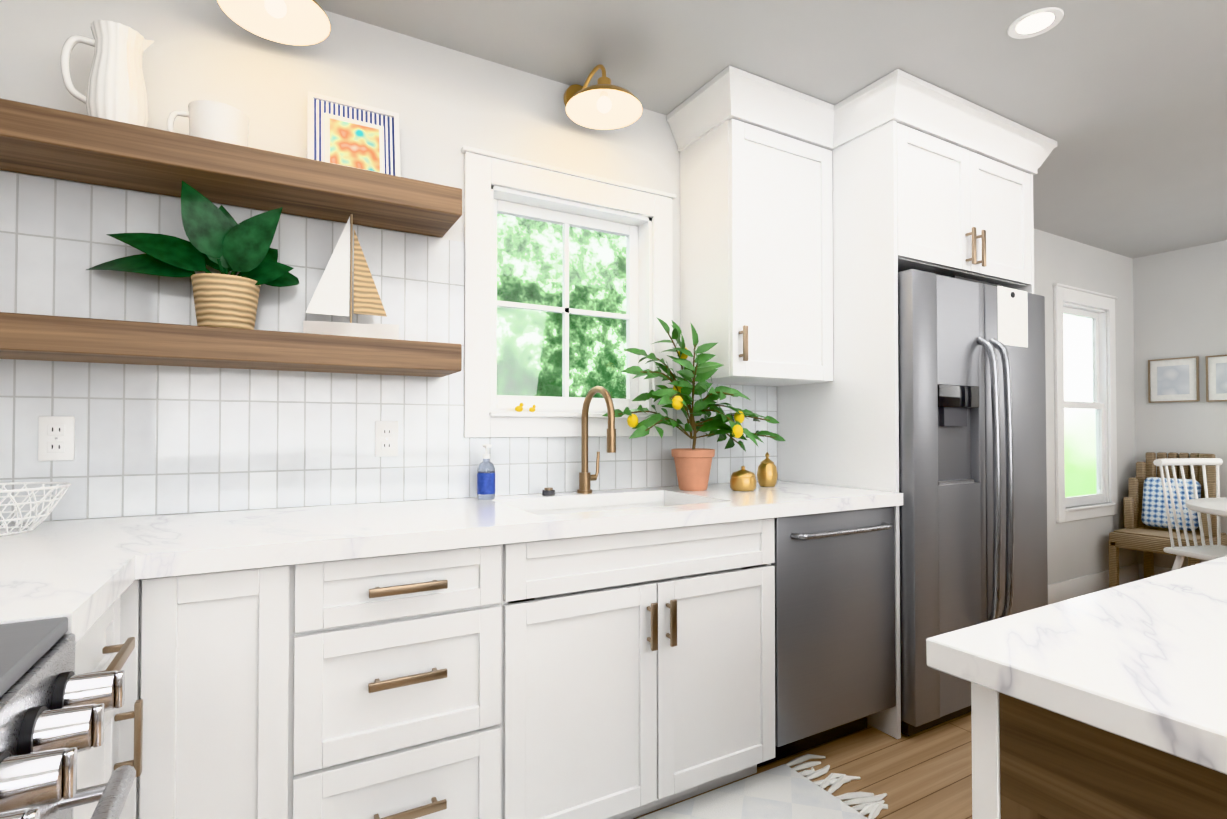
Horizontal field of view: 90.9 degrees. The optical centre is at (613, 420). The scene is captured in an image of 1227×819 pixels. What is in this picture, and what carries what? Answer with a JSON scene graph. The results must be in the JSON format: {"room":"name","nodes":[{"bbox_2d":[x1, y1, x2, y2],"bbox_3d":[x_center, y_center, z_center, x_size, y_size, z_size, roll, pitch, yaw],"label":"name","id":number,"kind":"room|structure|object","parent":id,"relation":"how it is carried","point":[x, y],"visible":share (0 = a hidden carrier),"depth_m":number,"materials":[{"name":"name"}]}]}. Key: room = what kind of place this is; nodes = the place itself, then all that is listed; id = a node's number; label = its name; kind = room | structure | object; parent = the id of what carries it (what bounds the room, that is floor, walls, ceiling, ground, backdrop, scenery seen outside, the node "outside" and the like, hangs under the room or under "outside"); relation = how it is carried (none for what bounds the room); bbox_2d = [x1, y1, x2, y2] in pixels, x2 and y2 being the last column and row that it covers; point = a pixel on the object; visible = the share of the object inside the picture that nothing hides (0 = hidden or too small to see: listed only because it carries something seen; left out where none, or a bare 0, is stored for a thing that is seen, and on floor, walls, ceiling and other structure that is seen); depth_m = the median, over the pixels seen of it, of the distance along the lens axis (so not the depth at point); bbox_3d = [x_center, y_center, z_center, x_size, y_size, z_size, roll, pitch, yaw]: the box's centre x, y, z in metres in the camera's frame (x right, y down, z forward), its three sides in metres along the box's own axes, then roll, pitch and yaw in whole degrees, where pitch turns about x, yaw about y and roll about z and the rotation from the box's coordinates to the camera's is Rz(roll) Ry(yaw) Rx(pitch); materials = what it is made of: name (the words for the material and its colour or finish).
{"room":"kitchen and dining room","nodes":[
{"label":"kitchen and dining room","id":0,"kind":"room"},
{"bbox_2d":[0,0,1139,584],"bbox_3d":[1.043,-0.030,3.034,6.920,2.450,0.150,0,-1,-29],"label":"wall","id":1,"kind":"structure","parent":0,"point":[446,104],"depth_m":2.01,"materials":[{"name":"paint"}]},
{"bbox_2d":[0,312,461,376],"bbox_3d":[-1.126,-0.191,1.578,1.401,0.082,0.246,0,-1,-29],"label":"shelf","id":2,"kind":"object","parent":1,"relation":"attached to","point":[48,338],"visible":1,"depth_m":1.53,"materials":[{"name":"brown wood"}]},
{"bbox_2d":[86,181,298,329],"bbox_3d":[-1.113,-0.421,1.608,0.491,0.377,0.200,0,-1,-29],"label":"potted plant","id":3,"kind":"object","parent":2,"relation":"on","point":[222,241],"visible":0.88,"depth_m":1.58,"materials":[{"name":"plant"}]},
{"bbox_2d":[303,214,398,339],"bbox_3d":[-0.770,-0.419,1.785,0.260,0.378,0.055,0,-1,-29],"label":"sailboat","id":4,"kind":"object","parent":2,"relation":"on","point":[330,296],"visible":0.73,"depth_m":1.77,"materials":[{"name":"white wood"}]},
{"bbox_2d":[0,98,461,237],"bbox_3d":[-1.126,-0.661,1.585,1.401,0.082,0.246,0,-1,-29],"label":"shelf","id":5,"kind":"object","parent":1,"relation":"attached to","point":[50,142],"visible":0.93,"depth_m":1.56,"materials":[{"name":"brown wood"}]},
{"bbox_2d":[60,20,153,126],"bbox_3d":[-1.268,-0.843,1.516,0.182,0.278,0.121,0,-1,-29],"label":"pitcher","id":6,"kind":"object","parent":5,"relation":"on","point":[116,89],"visible":0.83,"depth_m":1.48,"materials":[{"name":"white ceramic"}]},
{"bbox_2d":[167,100,249,146],"bbox_3d":[-1.084,-0.765,1.619,0.185,0.125,0.140,0,-1,-29],"label":"mug","id":7,"kind":"object","parent":5,"relation":"on","point":[217,121],"visible":0.52,"depth_m":1.57,"materials":[{"name":"white ceramic"}]},
{"bbox_2d":[307,91,399,176],"bbox_3d":[-0.794,-0.841,1.856,0.260,0.284,0.062,0,-1,-29],"label":"framed artwork","id":8,"kind":"object","parent":5,"relation":"on","point":[350,134],"visible":0.62,"depth_m":1.85,"materials":[{"name":"paper"}]},
{"bbox_2d":[217,0,330,45],"bbox_3d":[-0.925,-1.178,1.655,0.268,0.197,0.354,0,-1,-29],"label":"sconce","id":9,"kind":"object","parent":1,"relation":"attached to","point":[299,22],"visible":1,"depth_m":1.68,"materials":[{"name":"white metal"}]},
{"bbox_2d":[0,171,776,522],"bbox_3d":[-0.526,-0.173,2.062,2.925,0.874,0.008,0,-1,-29],"label":"backsplash","id":10,"kind":"structure","parent":1,"relation":"attached to","point":[154,439],"depth_m":1.76,"materials":[{"name":"tile"}]},
{"bbox_2d":[38,416,74,460],"bbox_3d":[-1.424,0.047,1.544,0.070,0.114,0.009,0,-1,-29],"label":"electrical outlet","id":11,"kind":"object","parent":10,"relation":"attached to","point":[56,438],"visible":1,"depth_m":1.54,"materials":[{"name":"white plastic"}]},
{"bbox_2d":[375,421,397,456],"bbox_3d":[-0.727,0.060,1.936,0.070,0.114,0.009,0,-1,-29],"label":"electrical outlet","id":12,"kind":"object","parent":10,"relation":"attached to","point":[386,438],"visible":1,"depth_m":1.93,"materials":[{"name":"white plastic"}]},
{"bbox_2d":[461,145,675,437],"bbox_3d":[-0.161,-0.434,2.325,0.884,0.996,0.165,0,-1,-29],"label":"kitchen window","id":13,"kind":"structure","parent":1,"relation":"in","point":[489,411],"depth_m":2.29,"materials":[{"name":"paint"}]},
{"bbox_2d":[515,403,535,411],"bbox_3d":[-0.315,-0.045,2.163,0.078,0.032,0.022,0,-1,-29],"label":"duck","id":14,"kind":"object","parent":13,"relation":"on","point":[520,408],"visible":1,"depth_m":2.15},
{"bbox_2d":[564,64,642,129],"bbox_3d":[-0.054,-1.170,2.145,0.268,0.197,0.354,0,-1,-29],"label":"light","id":15,"kind":"object","parent":1,"relation":"attached to","point":[603,103],"visible":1,"depth_m":2.15,"materials":[{"name":"gold metal"}]},
{"bbox_2d":[675,73,838,388],"bbox_3d":[0.595,-0.710,2.515,0.542,1.103,0.326,0,-1,-29],"label":"upper cabinet","id":16,"kind":"object","parent":1,"relation":"attached to","point":[811,227],"depth_m":2.37,"materials":[{"name":"paint"}]},
{"bbox_2d":[835,77,1034,308],"bbox_3d":[1.331,-0.933,2.771,0.949,0.648,0.608,0,-1,-29],"label":"upper cabinet","id":17,"kind":"object","parent":1,"relation":"attached to","point":[926,182],"depth_m":2.42,"materials":[{"name":"paint"}]},
{"bbox_2d":[1052,283,1117,522],"bbox_3d":[3.286,-0.110,4.229,0.864,1.586,0.110,0,-1,-29],"label":"dining room window","id":18,"kind":"structure","parent":1,"relation":"in","point":[1103,353],"depth_m":4.31,"materials":[{"name":"paint"}]},
{"bbox_2d":[1048,563,1139,604],"bbox_3d":[2.789,1.140,3.901,2.670,0.134,0.019,0,-1,-29],"label":"baseboard","id":19,"kind":"structure","parent":1,"relation":"attached to","point":[1074,588],"depth_m":4.16,"materials":[{"name":"paint"}]},
{"bbox_2d":[315,0,1226,258],"bbox_3d":[2.256,-1.318,0.896,6.920,0.060,5.100,0,-1,-29],"label":"ceiling","id":20,"kind":"structure","parent":0,"point":[1123,103],"depth_m":2.14,"materials":[{"name":"paint"}]},
{"bbox_2d":[1007,7,1063,38],"bbox_3d":[1.350,-1.270,1.935,0.150,0.004,0.150,0,-1,-29],"label":"recessed light","id":21,"kind":"object","parent":20,"relation":"in","point":[1046,19],"visible":1,"depth_m":1.93,"materials":[{"name":"paint"}]},
{"bbox_2d":[633,712,971,818],"bbox_3d":[2.256,1.192,0.859,6.920,0.060,5.100,0,-1,-29],"label":"floor","id":22,"kind":"structure","parent":0,"point":[926,774],"depth_m":2.05,"materials":[{"name":"brown wood"}]},
{"bbox_2d":[0,617,135,818],"bbox_3d":[-0.768,0.676,0.276,0.762,0.949,0.760,0,-1,-29],"label":"range","id":23,"kind":"object","parent":22,"relation":"on","point":[53,707],"visible":1,"depth_m":0.63,"materials":[{"name":"silver metal"}]},
{"bbox_2d":[73,579,144,818],"bbox_3d":[-1.101,0.725,0.791,0.688,0.868,0.459,0,-1,-29],"label":"base cabinet","id":24,"kind":"object","parent":22,"relation":"on","point":[116,641],"depth_m":1.07,"materials":[{"name":"paint"}]},
{"bbox_2d":[0,480,902,643],"bbox_3d":[-0.269,0.394,1.597,2.925,0.272,1.038,0,-1,-29],"label":"countertop","id":25,"kind":"structure","parent":24,"relation":"on","point":[81,575],"depth_m":1.44,"materials":[{"name":"stone"}]},
{"bbox_2d":[0,482,70,535],"bbox_3d":[-1.385,0.200,1.349,0.256,0.103,0.256,0,-1,-29],"label":"wire basket","id":26,"kind":"object","parent":25,"relation":"on","point":[44,496],"visible":1,"depth_m":1.37,"materials":[{"name":"white metal"}]},
{"bbox_2d":[477,444,494,499],"bbox_3d":[-0.426,0.173,2.021,0.059,0.182,0.060,0,-1,-29],"label":"soap bottle","id":27,"kind":"object","parent":25,"relation":"on","point":[486,479],"visible":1,"depth_m":2.00,"materials":[{"name":"blue plastic"}]},
{"bbox_2d":[542,386,615,495],"bbox_3d":[-0.105,0.072,2.110,0.229,0.387,0.244,0,-1,-29],"label":"faucet","id":28,"kind":"object","parent":25,"relation":"on","point":[585,477],"visible":1,"depth_m":2.19,"materials":[{"name":"brown metal"}]},
{"bbox_2d":[603,317,784,490],"bbox_3d":[0.361,-0.062,2.303,0.819,0.661,0.377,0,-1,-29],"label":"tree","id":29,"kind":"object","parent":25,"relation":"on","point":[693,465],"visible":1,"depth_m":2.27,"materials":[{"name":"green plant"}]},
{"bbox_2d":[730,466,756,490],"bbox_3d":[0.496,0.221,2.309,0.102,0.094,0.102,0,-1,-29],"label":"jar","id":30,"kind":"object","parent":25,"relation":"on","point":[742,479],"visible":1,"depth_m":2.27,"materials":[{"name":"gold metal"}]},
{"bbox_2d":[757,452,777,486],"bbox_3d":[0.631,0.201,2.478,0.087,0.140,0.083,0,-1,-29],"label":"jar","id":31,"kind":"object","parent":25,"relation":"on","point":[767,474],"visible":1,"depth_m":2.45,"materials":[{"name":"gold metal"}]},
{"bbox_2d":[181,564,300,818],"bbox_3d":[-0.955,0.735,1.460,0.294,0.868,0.607,0,-1,-29],"label":"base cabinet","id":32,"kind":"object","parent":22,"relation":"on","point":[243,627],"depth_m":1.24,"materials":[{"name":"paint"}]},
{"bbox_2d":[297,541,532,818],"bbox_3d":[-0.624,0.738,1.646,0.585,0.868,0.607,0,-1,-29],"label":"base cabinet","id":33,"kind":"object","parent":22,"relation":"on","point":[449,684],"depth_m":1.40,"materials":[{"name":"paint"}]},
{"bbox_2d":[637,754,887,818],"bbox_3d":[0.125,1.161,1.281,1.882,0.022,0.914,0,-1,-29],"label":"rug","id":34,"kind":"object","parent":22,"relation":"on","point":[785,791],"visible":0.98,"depth_m":1.85,"materials":[{"name":"white fabric"}]},
{"bbox_2d":[757,506,895,767],"bbox_3d":[0.649,0.749,2.333,0.592,0.864,0.658,0,-1,-29],"label":"dishwasher","id":35,"kind":"object","parent":22,"relation":"on","point":[835,674],"visible":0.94,"depth_m":2.08,"materials":[{"name":"silver metal"}]},
{"bbox_2d":[898,269,1047,735],"bbox_3d":[1.374,0.309,2.678,0.937,1.754,0.707,0,-1,-29],"label":"fridge","id":36,"kind":"object","parent":22,"relation":"on","point":[972,454],"visible":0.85,"depth_m":2.36,"materials":[{"name":"silver metal"}]},
{"bbox_2d":[971,688,1226,818],"bbox_3d":[1.567,0.719,0.736,2.106,0.876,1.026,0,-1,-29],"label":"kitchen island","id":37,"kind":"object","parent":22,"relation":"on","point":[1027,764],"depth_m":0.59,"materials":[{"name":"wood"}]},
{"bbox_2d":[926,556,1226,783],"bbox_3d":[1.567,0.265,0.742,2.170,0.032,1.090,0,-1,-29],"label":"island countertop","id":38,"kind":"structure","parent":37,"relation":"on","point":[1142,663],"depth_m":0.63,"materials":[{"name":"white stone"}]},
{"bbox_2d":[1109,452,1226,587],"bbox_3d":[3.829,0.721,4.163,0.595,0.978,0.465,0,-1,-29],"label":"bench","id":39,"kind":"object","parent":22,"relation":"on","point":[1137,534],"visible":0.46,"depth_m":4.19,"materials":[{"name":"brown wood"}]},
{"bbox_2d":[1141,477,1200,530],"bbox_3d":[3.879,0.580,4.205,0.154,0.348,0.300,0,-1,-29],"label":"cushion","id":40,"kind":"object","parent":39,"relation":"on","point":[1153,510],"visible":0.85,"depth_m":4.20,"materials":[{"name":"fabric"}]},
{"bbox_2d":[1153,458,1226,570],"bbox_3d":[3.500,0.716,3.449,0.474,0.974,0.503,0,-1,-10],"label":"chair","id":41,"kind":"object","parent":22,"relation":"on","point":[1211,551],"visible":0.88,"depth_m":3.61,"materials":[{"name":"paint"}]},
{"bbox_2d":[1185,497,1226,516],"bbox_3d":[3.596,0.816,2.949,1.160,0.746,1.160,0,-1,-29],"label":"dining table","id":42,"kind":"object","parent":22,"relation":"on","point":[1215,506],"visible":1,"depth_m":3.20,"materials":[{"name":"paint"}]},
{"bbox_2d":[1136,240,1226,567],"bbox_3d":[5.214,-0.038,2.524,0.150,2.450,4.770,0,-1,-29],"label":"wall","id":43,"kind":"structure","parent":0,"point":[1181,294],"depth_m":4.36,"materials":[{"name":"paint"}]},
{"bbox_2d":[1140,564,1171,579],"bbox_3d":[5.132,1.118,2.483,0.015,0.134,4.789,0,-1,-29],"label":"baseboard","id":44,"kind":"structure","parent":43,"relation":"attached to","point":[1158,570],"depth_m":4.46,"materials":[{"name":"paint"}]},
{"bbox_2d":[1148,356,1199,402],"bbox_3d":[4.068,-0.290,4.390,0.020,0.320,0.280,0,-1,-29],"label":"picture","id":45,"kind":"object","parent":43,"relation":"attached to","point":[1173,379],"visible":0.98,"depth_m":4.38,"materials":[{"name":"white paper"}]},
{"bbox_2d":[1205,355,1226,401],"bbox_3d":[4.225,-0.289,4.111,0.020,0.320,0.280,0,-1,-29],"label":"picture","id":46,"kind":"object","parent":43,"relation":"attached to","point":[1216,378],"visible":1,"depth_m":4.19,"materials":[{"name":"white paper"}]},
{"label":"outside","id":47,"kind":"structure","parent":0,"visible":0},
{"bbox_2d":[497,214,625,398],"bbox_3d":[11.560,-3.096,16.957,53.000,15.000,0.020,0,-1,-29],"label":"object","id":48,"kind":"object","parent":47,"point":[534,270],"depth_m":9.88,"materials":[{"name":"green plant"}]},
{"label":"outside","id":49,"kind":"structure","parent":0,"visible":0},
{"bbox_2d":[1063,314,1095,496],"bbox_3d":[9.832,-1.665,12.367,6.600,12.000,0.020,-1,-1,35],"label":"window glass","id":50,"kind":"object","parent":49,"point":[1090,418],"depth_m":12.48,"materials":[{"name":"clear glass"}]}
]}

